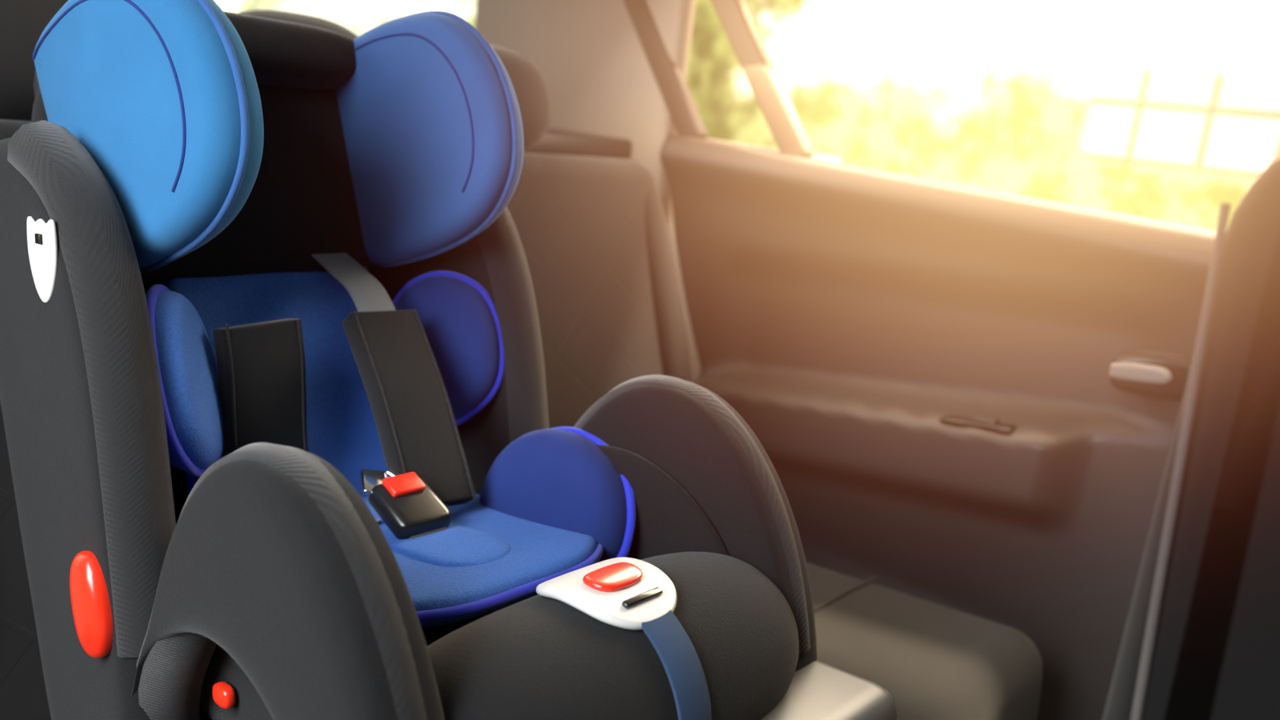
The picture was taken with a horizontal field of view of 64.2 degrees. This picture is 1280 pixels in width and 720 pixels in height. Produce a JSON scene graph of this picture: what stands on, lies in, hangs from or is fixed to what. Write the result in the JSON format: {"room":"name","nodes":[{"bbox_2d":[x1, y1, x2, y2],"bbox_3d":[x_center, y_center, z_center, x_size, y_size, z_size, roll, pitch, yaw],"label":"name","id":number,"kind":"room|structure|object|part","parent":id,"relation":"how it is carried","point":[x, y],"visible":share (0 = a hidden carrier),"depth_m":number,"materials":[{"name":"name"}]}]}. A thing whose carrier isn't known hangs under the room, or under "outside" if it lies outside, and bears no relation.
{"room":"car interior","nodes":[
{"label":"car interior","id":0,"kind":"room"},
{"bbox_2d":[474,0,841,383],"bbox_3d":[-0.061,-0.174,2.087,0.950,1.450,0.065,18,18,39],"label":"trim","id":1,"kind":"structure","parent":0,"point":[590,57],"depth_m":2.00,"materials":[{"name":"beige plastic"}]},
{"bbox_3d":[-0.186,-0.228,2.182,0.600,1.420,0.050,18,18,39],"label":"trim","id":2,"kind":"part","parent":1,"relation":"part of","materials":[{"name":"beige plastic"}]},
{"bbox_2d":[710,0,814,157],"bbox_3d":[0.179,-0.571,1.785,0.030,0.518,0.050,-9,-18,-48],"label":"divider","id":3,"kind":"object","parent":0,"point":[775,105],"depth_m":1.75,"materials":[{"name":"grey plastic"}]},
{"bbox_2d":[660,132,1215,719],"bbox_3d":[0.500,0.217,1.569,1.370,0.972,0.093,18,18,39],"label":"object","id":4,"kind":"structure","parent":0,"point":[859,321],"depth_m":1.57,"materials":[{"name":"plastic"}]},
{"bbox_2d":[623,0,707,139],"bbox_3d":[0.505,-0.451,1.507,1.664,0.482,0.050,18,18,39],"label":"window frame","id":5,"kind":"structure","parent":4,"relation":"in","point":[682,110],"depth_m":1.89,"materials":[{"name":"grey plastic"}]},
{"bbox_2d":[939,414,1018,433],"bbox_3d":[0.505,0.093,1.520,0.109,0.025,0.036,18,18,39],"label":"switch","id":6,"kind":"object","parent":4,"relation":"attached to","point":[948,423],"depth_m":1.52,"materials":[{"name":"black plastic"}]},
{"bbox_2d":[972,415,999,424],"bbox_3d":[0.513,0.090,1.512,0.036,0.010,0.020,9,12,41],"label":"switch","id":7,"kind":"object","parent":4,"relation":"attached to","point":[982,419],"depth_m":1.50,"materials":[{"name":"plastic"}]},
{"bbox_2d":[1109,352,1191,399],"bbox_3d":[0.695,0.022,1.371,0.118,0.057,0.016,10,12,41],"label":"door handle recess","id":8,"kind":"object","parent":4,"relation":"attached to","point":[1179,367],"depth_m":1.37,"materials":[{"name":"plastic"}]},
{"bbox_2d":[1108,361,1173,384],"bbox_3d":[0.672,0.018,1.369,0.080,0.026,0.012,10,12,41],"label":"lever","id":9,"kind":"object","parent":8,"relation":"in","point":[1121,370],"depth_m":1.36,"materials":[{"name":"silver metal"}]},
{"bbox_2d":[1128,350,1192,400],"bbox_3d":[0.704,0.021,1.379,0.125,0.066,0.010,10,12,41],"label":"rim","id":10,"kind":"object","parent":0,"point":[1150,352],"depth_m":1.37,"materials":[{"name":"plastic"}]},
{"label":"outside","id":11,"kind":"structure","parent":0,"visible":0},
{"bbox_2d":[213,0,476,35],"bbox_3d":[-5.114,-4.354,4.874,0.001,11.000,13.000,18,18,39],"label":"window","id":12,"kind":"structure","parent":11,"point":[359,17],"depth_m":8.63,"materials":[{"name":"glass"}]},
{"bbox_2d":[686,0,1279,231],"bbox_3d":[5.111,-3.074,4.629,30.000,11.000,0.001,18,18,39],"label":"window","id":13,"kind":"structure","parent":11,"point":[1166,110],"depth_m":6.99,"materials":[{"name":"clear glass"}]},
{"bbox_3d":[-0.024,0.820,1.167,2.600,0.040,1.700,18,18,39],"label":"floor","id":14,"kind":"structure","parent":0,"visible":0},
{"bbox_2d":[0,0,1042,719],"bbox_3d":[-0.152,0.202,1.182,0.935,1.116,1.120,18,18,39],"label":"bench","id":15,"kind":"object","parent":14,"relation":"on","point":[594,232],"visible":0.3,"depth_m":1.45,"materials":[{"name":"grey fabric"}]},
{"bbox_2d":[0,0,896,719],"bbox_3d":[-0.211,0.052,0.882,0.855,0.706,0.473,18,18,39],"label":"seat","id":16,"kind":"object","parent":15,"relation":"on","point":[282,445],"visible":1,"depth_m":0.82,"materials":[{"name":"fabric"}]},
{"bbox_3d":[-0.419,0.188,0.785,0.043,0.084,0.026,-6,2,32],"label":"lever red","id":17,"kind":"part","parent":16,"relation":"part of","materials":[{"name":"red plastic"}]},
{"bbox_3d":[-0.394,-0.037,1.042,0.070,0.534,0.388,-12,-2,42],"label":"backrest","id":18,"kind":"part","parent":16,"relation":"part of","materials":[{"name":"black fabric"}]},
{"bbox_3d":[-0.319,0.257,0.783,0.024,0.018,0.012,11,13,41],"label":"lever red","id":19,"kind":"part","parent":16,"relation":"part of","materials":[{"name":"red plastic"}]},
{"bbox_3d":[-0.247,0.218,0.686,0.363,0.330,0.058,11,13,41],"label":"arm","id":20,"kind":"part","parent":16,"relation":"part of","materials":[{"name":"black fabric"}]},
{"bbox_3d":[-0.200,0.164,0.895,0.307,0.026,0.269,7,11,41],"label":"insert seat","id":21,"kind":"part","parent":16,"relation":"part of","materials":[{"name":"blue fabric"}]},
{"bbox_3d":[-0.020,0.167,0.733,0.088,0.022,0.091,11,13,41],"label":"adjuster plate","id":22,"kind":"part","parent":16,"relation":"part of","materials":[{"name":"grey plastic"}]},
{"bbox_3d":[0.009,0.179,0.969,0.363,0.330,0.058,11,13,41],"label":"arm","id":23,"kind":"part","parent":16,"relation":"part of","materials":[{"name":"black fabric"}]},
{"bbox_2d":[806,562,1042,719],"bbox_3d":[-0.046,0.447,1.121,0.580,0.160,1.120,11,13,41],"label":"cushion","id":24,"kind":"object","parent":15,"relation":"on","point":[935,662],"depth_m":1.27,"materials":[{"name":"fabric"}]},
{"bbox_2d":[1102,158,1279,719],"bbox_3d":[0.590,0.344,0.574,0.635,1.302,0.629,18,18,39],"label":"seat","id":25,"kind":"object","parent":14,"relation":"on","point":[1201,640],"visible":1,"depth_m":0.49,"materials":[{"name":"black fabric"}]},
{"bbox_3d":[-0.771,0.049,1.788,0.050,0.980,1.450,18,18,39],"label":"wall","id":26,"kind":"structure","parent":0,"visible":0},
{"bbox_2d":[524,127,631,159],"bbox_3d":[-0.598,-0.375,1.572,0.340,0.040,1.450,18,18,39],"label":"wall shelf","id":27,"kind":"object","parent":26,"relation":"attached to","point":[554,141],"visible":0.07,"depth_m":1.88,"materials":[{"name":"grey plastic"}]}
]}

